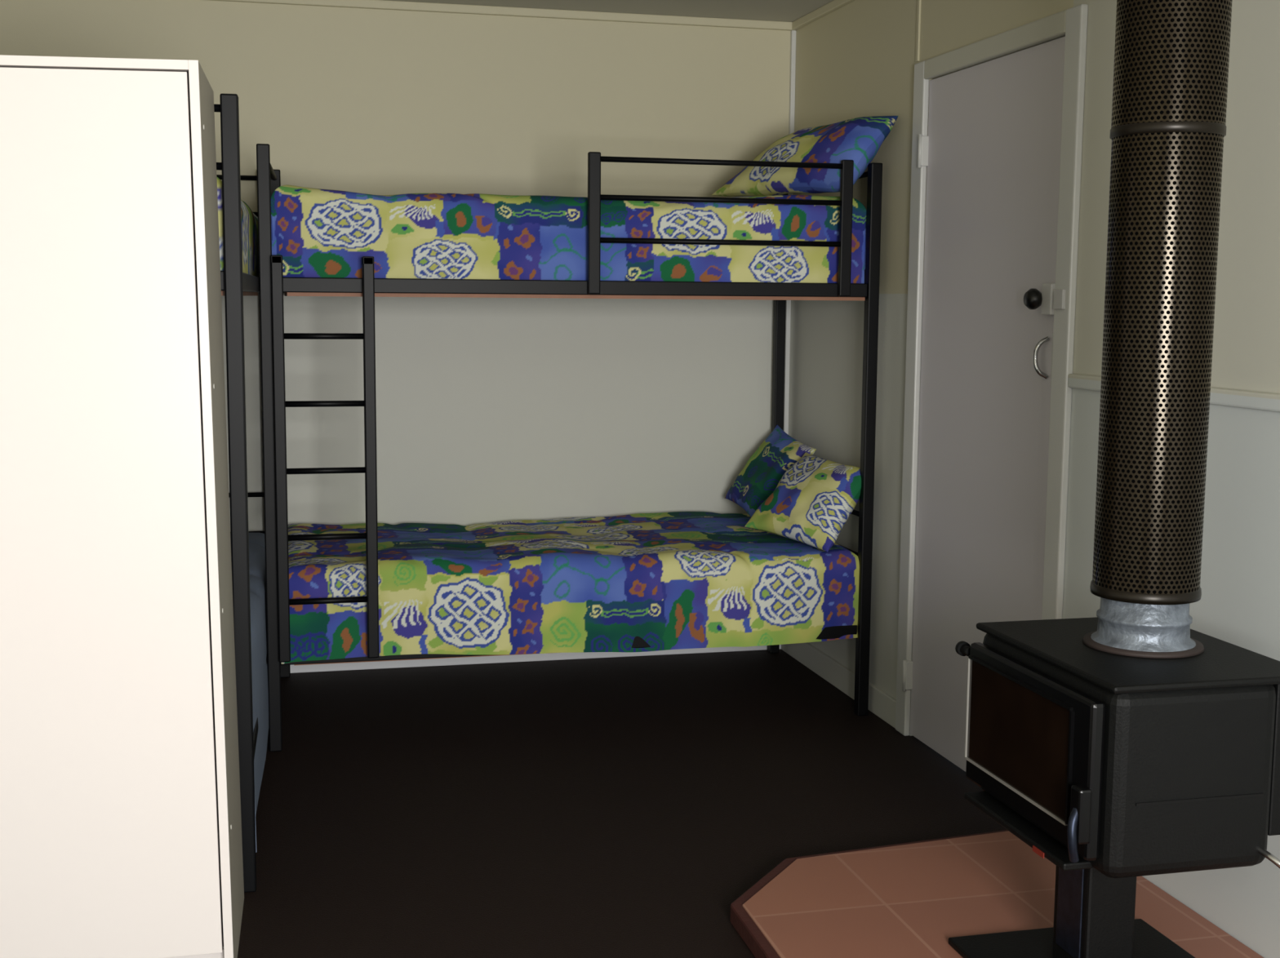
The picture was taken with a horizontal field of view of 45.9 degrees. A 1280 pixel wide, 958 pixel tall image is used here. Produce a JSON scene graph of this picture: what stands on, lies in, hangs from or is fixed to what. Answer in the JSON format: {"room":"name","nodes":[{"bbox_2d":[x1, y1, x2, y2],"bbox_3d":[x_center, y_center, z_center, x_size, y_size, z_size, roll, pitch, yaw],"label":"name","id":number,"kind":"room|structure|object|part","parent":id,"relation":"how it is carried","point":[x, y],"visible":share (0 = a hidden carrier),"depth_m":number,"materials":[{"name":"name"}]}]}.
{"room":"dormitory","nodes":[
{"label":"dormitory","id":0,"kind":"room"},
{"bbox_2d":[0,0,791,531],"bbox_3d":[-0.964,-0.502,5.549,3.350,2.420,0.100,-1,7,-14],"label":"wall","id":1,"kind":"structure","parent":0,"point":[489,410],"depth_m":5.57,"materials":[{"name":"paint"}]},
{"bbox_2d":[208,0,792,31],"bbox_3d":[-0.941,-1.681,5.349,3.150,0.030,0.020,-1,7,-14],"label":"trim","id":2,"kind":"structure","parent":1,"relation":"attached to","point":[367,4],"depth_m":5.47,"materials":[{"name":"paint"}]},
{"bbox_2d":[289,644,781,673],"bbox_3d":[-0.960,0.682,5.634,3.150,0.050,0.016,-1,7,-14],"label":"baseboard","id":3,"kind":"structure","parent":1,"relation":"attached to","point":[552,656],"depth_m":5.72,"materials":[{"name":"white paint"}]},
{"bbox_2d":[783,30,795,435],"bbox_3d":[0.572,-0.536,5.858,0.018,2.340,0.018,-1,7,-14],"label":"trim","id":4,"kind":"structure","parent":1,"relation":"attached to","point":[793,39],"depth_m":5.83,"materials":[{"name":"white paint"}]},
{"bbox_2d":[791,0,854,30],"bbox_3d":[1.345,-1.331,2.580,0.020,0.030,6.480,-1,7,-14],"label":"trim","id":5,"kind":"structure","parent":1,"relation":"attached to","point":[833,5],"depth_m":5.43,"materials":[{"name":"paint"}]},
{"bbox_2d":[781,642,896,728],"bbox_3d":[0.702,0.699,5.435,0.014,0.090,1.154,-1,7,-14],"label":"baseboard","id":6,"kind":"structure","parent":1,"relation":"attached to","point":[881,704],"depth_m":5.38,"materials":[{"name":"paint"}]},
{"bbox_2d":[388,0,833,22],"bbox_3d":[-0.178,-1.365,2.215,3.350,0.100,6.700,-1,7,-14],"label":"ceiling","id":7,"kind":"structure","parent":0,"point":[786,11],"depth_m":5.42,"materials":[{"name":"grey paint"}]},
{"bbox_2d":[219,648,1006,957],"bbox_3d":[-0.198,1.137,2.515,3.350,0.100,6.700,-1,7,-14],"label":"floor","id":8,"kind":"structure","parent":0,"point":[615,807],"depth_m":4.15,"materials":[{"name":"carpet"}]},
{"bbox_2d":[0,54,244,957],"bbox_3d":[-1.258,0.105,3.048,0.808,1.815,0.491,-2,7,-12],"label":"wardrobe","id":9,"kind":"object","parent":8,"relation":"on","point":[121,820],"visible":1,"depth_m":2.90,"materials":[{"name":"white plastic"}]},
{"bbox_3d":[-1.267,-0.789,2.961,0.770,0.018,0.445,-2,7,-12],"label":"panel","id":10,"kind":"part","parent":9,"relation":"part of","materials":[{"name":"white plastic"}]},
{"bbox_3d":[-1.309,0.061,3.281,0.770,1.747,0.006,-2,7,-12],"label":"panel","id":11,"kind":"part","parent":9,"relation":"part of","materials":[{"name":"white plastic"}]},
{"bbox_3d":[-0.878,0.090,3.153,0.018,1.815,0.442,-2,7,-12],"label":"panel","id":12,"kind":"part","parent":9,"relation":"part of","materials":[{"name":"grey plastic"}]},
{"bbox_2d":[213,93,267,893],"bbox_3d":[-1.581,-0.053,4.305,0.989,1.815,2.063,-1,7,-12],"label":"bunk bed","id":13,"kind":"object","parent":8,"relation":"on","point":[235,284],"visible":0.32,"depth_m":3.39,"materials":[{"name":"black metal"}]},
{"bbox_3d":[-1.369,-0.433,3.261,0.913,0.044,0.026,-1,7,-12],"label":"rail","id":14,"kind":"part","parent":13,"relation":"part of","materials":[{"name":"black metal"}]},
{"bbox_2d":[216,176,258,277],"bbox_3d":[-1.576,-0.699,4.255,0.938,0.257,2.050,-1,7,-12],"label":"duvet","id":15,"kind":"object","parent":13,"relation":"on","point":[250,246],"visible":0.1,"depth_m":4.25,"materials":[{"name":"fabric"}]},
{"bbox_3d":[-0.907,0.058,3.419,0.038,1.815,0.038,-1,7,-12],"label":"post","id":16,"kind":"part","parent":13,"relation":"part of","materials":[{"name":"black metal"}]},
{"bbox_2d":[230,533,268,851],"bbox_3d":[-1.567,0.533,4.372,0.968,0.500,1.982,-1,7,-12],"label":"blanket","id":17,"kind":"object","parent":13,"relation":"on","point":[256,540],"visible":0.17,"depth_m":4.13,"materials":[{"name":"blue fabric"}]},
{"bbox_3d":[-1.112,-0.560,4.343,0.026,0.044,1.987,-1,7,-12],"label":"rail","id":18,"kind":"part","parent":13,"relation":"part of","materials":[{"name":"black metal"}]},
{"bbox_3d":[-1.121,0.557,4.476,0.026,0.044,1.987,-1,7,-12],"label":"rail","id":19,"kind":"part","parent":13,"relation":"part of","materials":[{"name":"black metal"}]},
{"bbox_2d":[256,143,882,751],"bbox_3d":[-0.282,-0.146,5.152,1.943,1.820,0.989,-1,7,-14],"label":"bunk bed","id":20,"kind":"object","parent":8,"relation":"on","point":[273,285],"visible":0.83,"depth_m":4.61,"materials":[{"name":"black metal"}]},
{"bbox_3d":[-1.105,-0.073,4.504,0.038,1.815,0.038,-1,7,-14],"label":"post","id":21,"kind":"part","parent":20,"relation":"part of","materials":[{"name":"black metal"}]},
{"bbox_3d":[-1.286,-0.181,5.395,0.038,1.815,0.038,-1,7,-14],"label":"post","id":22,"kind":"part","parent":20,"relation":"part of","materials":[{"name":"black metal"}]},
{"bbox_3d":[-0.187,0.524,4.813,1.867,0.044,0.022,-1,7,-14],"label":"rail","id":23,"kind":"part","parent":20,"relation":"part of","materials":[{"name":"black metal"}]},
{"bbox_2d":[271,184,866,283],"bbox_3d":[-0.280,-0.797,5.116,1.895,0.318,0.956,-1,7,-14],"label":"duvet","id":24,"kind":"object","parent":20,"relation":"on","point":[317,233],"visible":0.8,"depth_m":4.64,"materials":[{"name":"fabric"}]},
{"bbox_2d":[711,115,897,196],"bbox_3d":[0.592,-1.077,5.100,0.278,0.245,0.820,-4,8,-33],"label":"pillow","id":25,"kind":"object","parent":24,"relation":"on","point":[858,140],"visible":0.92,"depth_m":4.95,"materials":[{"name":"fabric"}]},
{"bbox_2d":[281,511,859,664],"bbox_3d":[-0.285,0.341,5.241,1.898,0.331,0.958,-1,7,-14],"label":"duvet","id":26,"kind":"object","parent":20,"relation":"on","point":[673,580],"visible":0.8,"depth_m":4.84,"materials":[{"name":"fabric"}]},
{"bbox_2d":[724,425,816,517],"bbox_3d":[0.472,-0.032,5.591,0.242,0.302,0.435,-1,7,-14],"label":"pillow","id":27,"kind":"object","parent":26,"relation":"on","point":[761,475],"visible":0.8,"depth_m":5.51,"materials":[{"name":"fabric"}]},
{"bbox_2d":[745,452,861,551],"bbox_3d":[0.613,0.074,5.139,0.303,0.279,0.440,-5,9,-39],"label":"pillow","id":28,"kind":"object","parent":26,"relation":"on","point":[811,504],"visible":0.99,"depth_m":5.03,"materials":[{"name":"fabric"}]},
{"bbox_3d":[-0.175,-0.591,4.668,1.867,0.044,0.022,-1,7,-14],"label":"rail","id":29,"kind":"part","parent":20,"relation":"part of","materials":[{"name":"black metal"}]},
{"bbox_3d":[-0.141,-0.783,4.628,0.038,0.430,0.022,-1,7,-14],"label":"guard post","id":30,"kind":"part","parent":20,"relation":"part of","materials":[{"name":"black metal"}]},
{"bbox_3d":[0.532,-0.219,5.834,0.038,1.815,0.038,-1,7,-14],"label":"post","id":31,"kind":"part","parent":20,"relation":"part of","materials":[{"name":"black metal"}]},
{"bbox_3d":[0.656,-0.799,4.821,0.038,0.430,0.022,-1,7,-14],"label":"guard post","id":32,"kind":"part","parent":20,"relation":"part of","materials":[{"name":"black metal"}]},
{"bbox_3d":[0.747,-0.112,4.951,0.038,1.815,0.038,-1,7,-14],"label":"post","id":33,"kind":"part","parent":20,"relation":"part of","materials":[{"name":"black metal"}]},
{"bbox_2d":[729,830,1263,957],"bbox_3d":[0.795,1.015,2.964,0.999,0.050,1.693,-1,7,-14],"label":"hearth","id":34,"kind":"object","parent":8,"relation":"on","point":[904,900],"visible":0.7,"depth_m":3.35,"materials":[{"name":"tile"}]},
{"bbox_2d":[948,617,1279,957],"bbox_3d":[0.926,0.658,2.926,0.472,0.670,0.626,-1,7,-14],"label":"wood stove","id":35,"kind":"object","parent":34,"relation":"on","point":[1114,770],"visible":0.98,"depth_m":2.71,"materials":[{"name":"black"}]},
{"bbox_3d":[0.678,0.356,3.126,0.020,0.020,0.030,-1,7,-14],"label":"hinge knob","id":36,"kind":"part","parent":35,"relation":"part of","materials":[{"name":"black metal"}]},
{"bbox_3d":[0.673,0.470,3.099,0.008,0.212,0.004,-1,7,-14],"label":"glass trim","id":37,"kind":"part","parent":35,"relation":"part of","materials":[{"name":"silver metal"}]},
{"bbox_3d":[0.720,0.598,2.914,0.008,0.004,0.405,-1,7,-14],"label":"glass trim","id":38,"kind":"part","parent":35,"relation":"part of","materials":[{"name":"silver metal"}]},
{"bbox_3d":[0.723,0.492,2.902,0.004,0.208,0.405,-1,7,-14],"label":"door glass","id":39,"kind":"part","parent":35,"relation":"part of","materials":[{"name":"black glass"}]},
{"bbox_3d":[0.722,0.386,2.889,0.008,0.006,0.405,-1,7,-14],"label":"glass trim","id":40,"kind":"part","parent":35,"relation":"part of","materials":[{"name":"black"}]},
{"bbox_3d":[0.744,0.505,2.882,0.028,0.288,0.485,-1,7,-14],"label":"door frame","id":41,"kind":"part","parent":35,"relation":"part of","materials":[{"name":"black metal"}]},
{"bbox_3d":[0.841,0.835,2.954,0.005,0.192,0.090,-1,7,-14],"label":"pedestal panel","id":42,"kind":"part","parent":35,"relation":"part of","materials":[{"name":"metal"}]},
{"bbox_3d":[0.770,0.517,2.703,0.008,0.208,0.006,-1,7,-14],"label":"glass trim","id":43,"kind":"part","parent":35,"relation":"part of","materials":[{"name":"black"}]},
{"bbox_3d":[0.911,0.982,2.979,0.450,0.015,0.450,-1,7,-14],"label":"plate","id":44,"kind":"part","parent":35,"relation":"part of","materials":[{"name":"black metal"}]},
{"bbox_3d":[0.763,0.626,2.656,0.019,0.097,0.032,7,9,42],"label":"door handle","id":45,"kind":"part","parent":35,"relation":"part of","materials":[{"name":"metal"}]},
{"bbox_3d":[0.955,0.330,2.912,0.411,0.014,0.535,-1,7,-14],"label":"plate","id":46,"kind":"part","parent":35,"relation":"part of","materials":[{"name":"black metal"}]},
{"bbox_2d":[1082,0,1232,658],"bbox_3d":[0.979,-0.523,2.823,0.224,1.699,0.224,-1,7,-14],"label":"flue pipe","id":47,"kind":"object","parent":35,"relation":"on","point":[1168,129],"visible":1,"depth_m":2.77,"materials":[{"name":"metal"}]},
{"bbox_3d":[0.977,-0.222,2.859,0.197,0.865,0.197,-1,7,-14],"label":"perforated casing","id":48,"kind":"part","parent":47,"relation":"part of","materials":[{"name":"brown metal"}]},
{"bbox_3d":[0.983,-1.004,2.765,0.201,0.730,0.201,-1,7,-14],"label":"perforated casing","id":49,"kind":"part","parent":47,"relation":"part of","materials":[{"name":"brown metal"}]},
{"bbox_2d":[788,0,932,736],"bbox_3d":[0.773,-0.456,5.284,0.100,2.420,1.240,-1,7,-14],"label":"wall","id":50,"kind":"structure","parent":0,"point":[857,60],"depth_m":5.06,"materials":[{"name":"paint"}]},
{"bbox_2d":[895,60,928,736],"bbox_3d":[0.850,-0.227,4.726,0.020,2.100,0.077,-1,7,-14],"label":"trim","id":51,"kind":"structure","parent":50,"relation":"attached to","point":[921,86],"depth_m":4.71,"materials":[{"name":"white paint"}]},
{"bbox_2d":[902,659,906,691],"bbox_3d":[0.838,0.622,4.784,0.012,0.100,0.012,-1,7,-14],"label":"pin","id":52,"kind":"object","parent":51,"relation":"attached to","point":[904,661],"depth_m":4.78,"materials":[{"name":"white metal"}]},
{"bbox_2d":[917,133,922,168],"bbox_3d":[0.851,-0.997,4.590,0.012,0.100,0.012,-1,7,-14],"label":"pin","id":53,"kind":"object","parent":51,"relation":"attached to","point":[919,154],"depth_m":4.59,"materials":[{"name":"white metal"}]},
{"bbox_2d":[915,0,920,62],"bbox_3d":[0.855,-1.425,4.634,0.006,0.280,0.015,-1,7,-14],"label":"trim","id":54,"kind":"structure","parent":50,"relation":"attached to","point":[918,5],"depth_m":4.64,"materials":[{"name":"paint"}]},
{"bbox_2d":[905,36,1065,772],"bbox_3d":[0.954,-0.148,4.288,0.100,2.033,0.846,-1,7,-14],"label":"door","id":55,"kind":"structure","parent":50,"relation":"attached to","point":[993,171],"depth_m":4.27,"materials":[{"name":"paint"}]},
{"bbox_3d":[0.851,0.622,4.787,0.023,0.090,0.016,-1,7,-14],"label":"hinge","id":56,"kind":"part","parent":55,"relation":"part of","materials":[{"name":"white metal"}]},
{"bbox_3d":[0.864,-0.997,4.593,0.023,0.090,0.016,-1,7,-14],"label":"hinge","id":57,"kind":"part","parent":55,"relation":"part of","materials":[{"name":"white metal"}]},
{"bbox_3d":[1.010,-0.463,3.889,0.036,0.054,0.054,-1,7,-14],"label":"knob","id":58,"kind":"part","parent":55,"relation":"part of","materials":[{"name":"black metal"}]},
{"bbox_2d":[1040,283,1055,315],"bbox_3d":[1.049,-0.459,3.858,0.028,0.080,0.050,-1,7,-14],"label":"lock","id":59,"kind":"object","parent":55,"relation":"attached to","point":[1047,290],"visible":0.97,"depth_m":3.84,"materials":[{"name":"grey metal"}]},
{"bbox_2d":[924,0,1073,378],"bbox_3d":[1.003,-0.919,4.203,0.140,1.240,0.845,-1,7,-14],"label":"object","id":60,"kind":"structure","parent":0,"point":[1053,26],"depth_m":4.19,"materials":[{"name":"paint"}]},
{"bbox_3d":[1.036,-0.314,3.903,0.041,0.110,0.014,1,7,5],"label":"pull handle","id":61,"kind":"part","parent":60,"relation":"part of","materials":[{"name":"silver metal"}]},
{"bbox_2d":[1062,0,1279,957],"bbox_3d":[1.637,-0.025,1.740,0.100,2.420,4.415,-1,7,-14],"label":"wall","id":62,"kind":"structure","parent":0,"point":[1238,605],"depth_m":3.15,"materials":[{"name":"paint"}]},
{"bbox_2d":[1041,4,1088,620],"bbox_3d":[1.066,-0.119,3.840,0.020,2.100,0.077,-1,7,-14],"label":"trim","id":63,"kind":"structure","parent":62,"relation":"attached to","point":[1076,27],"depth_m":3.79,"materials":[{"name":"white paint"}]},
{"bbox_2d":[1053,288,1065,309],"bbox_3d":[1.056,-0.452,3.801,0.010,0.050,0.045,-1,7,-14],"label":"keeper","id":64,"kind":"object","parent":63,"relation":"attached to","point":[1059,294],"visible":1,"depth_m":3.79,"materials":[{"name":"grey metal"}]},
{"bbox_2d":[1067,373,1279,412],"bbox_3d":[1.589,0.008,1.694,0.016,0.035,4.340,-1,7,-14],"label":"trim","id":65,"kind":"structure","parent":62,"relation":"attached to","point":[1221,397],"depth_m":3.14,"materials":[{"name":"paint"}]}
]}

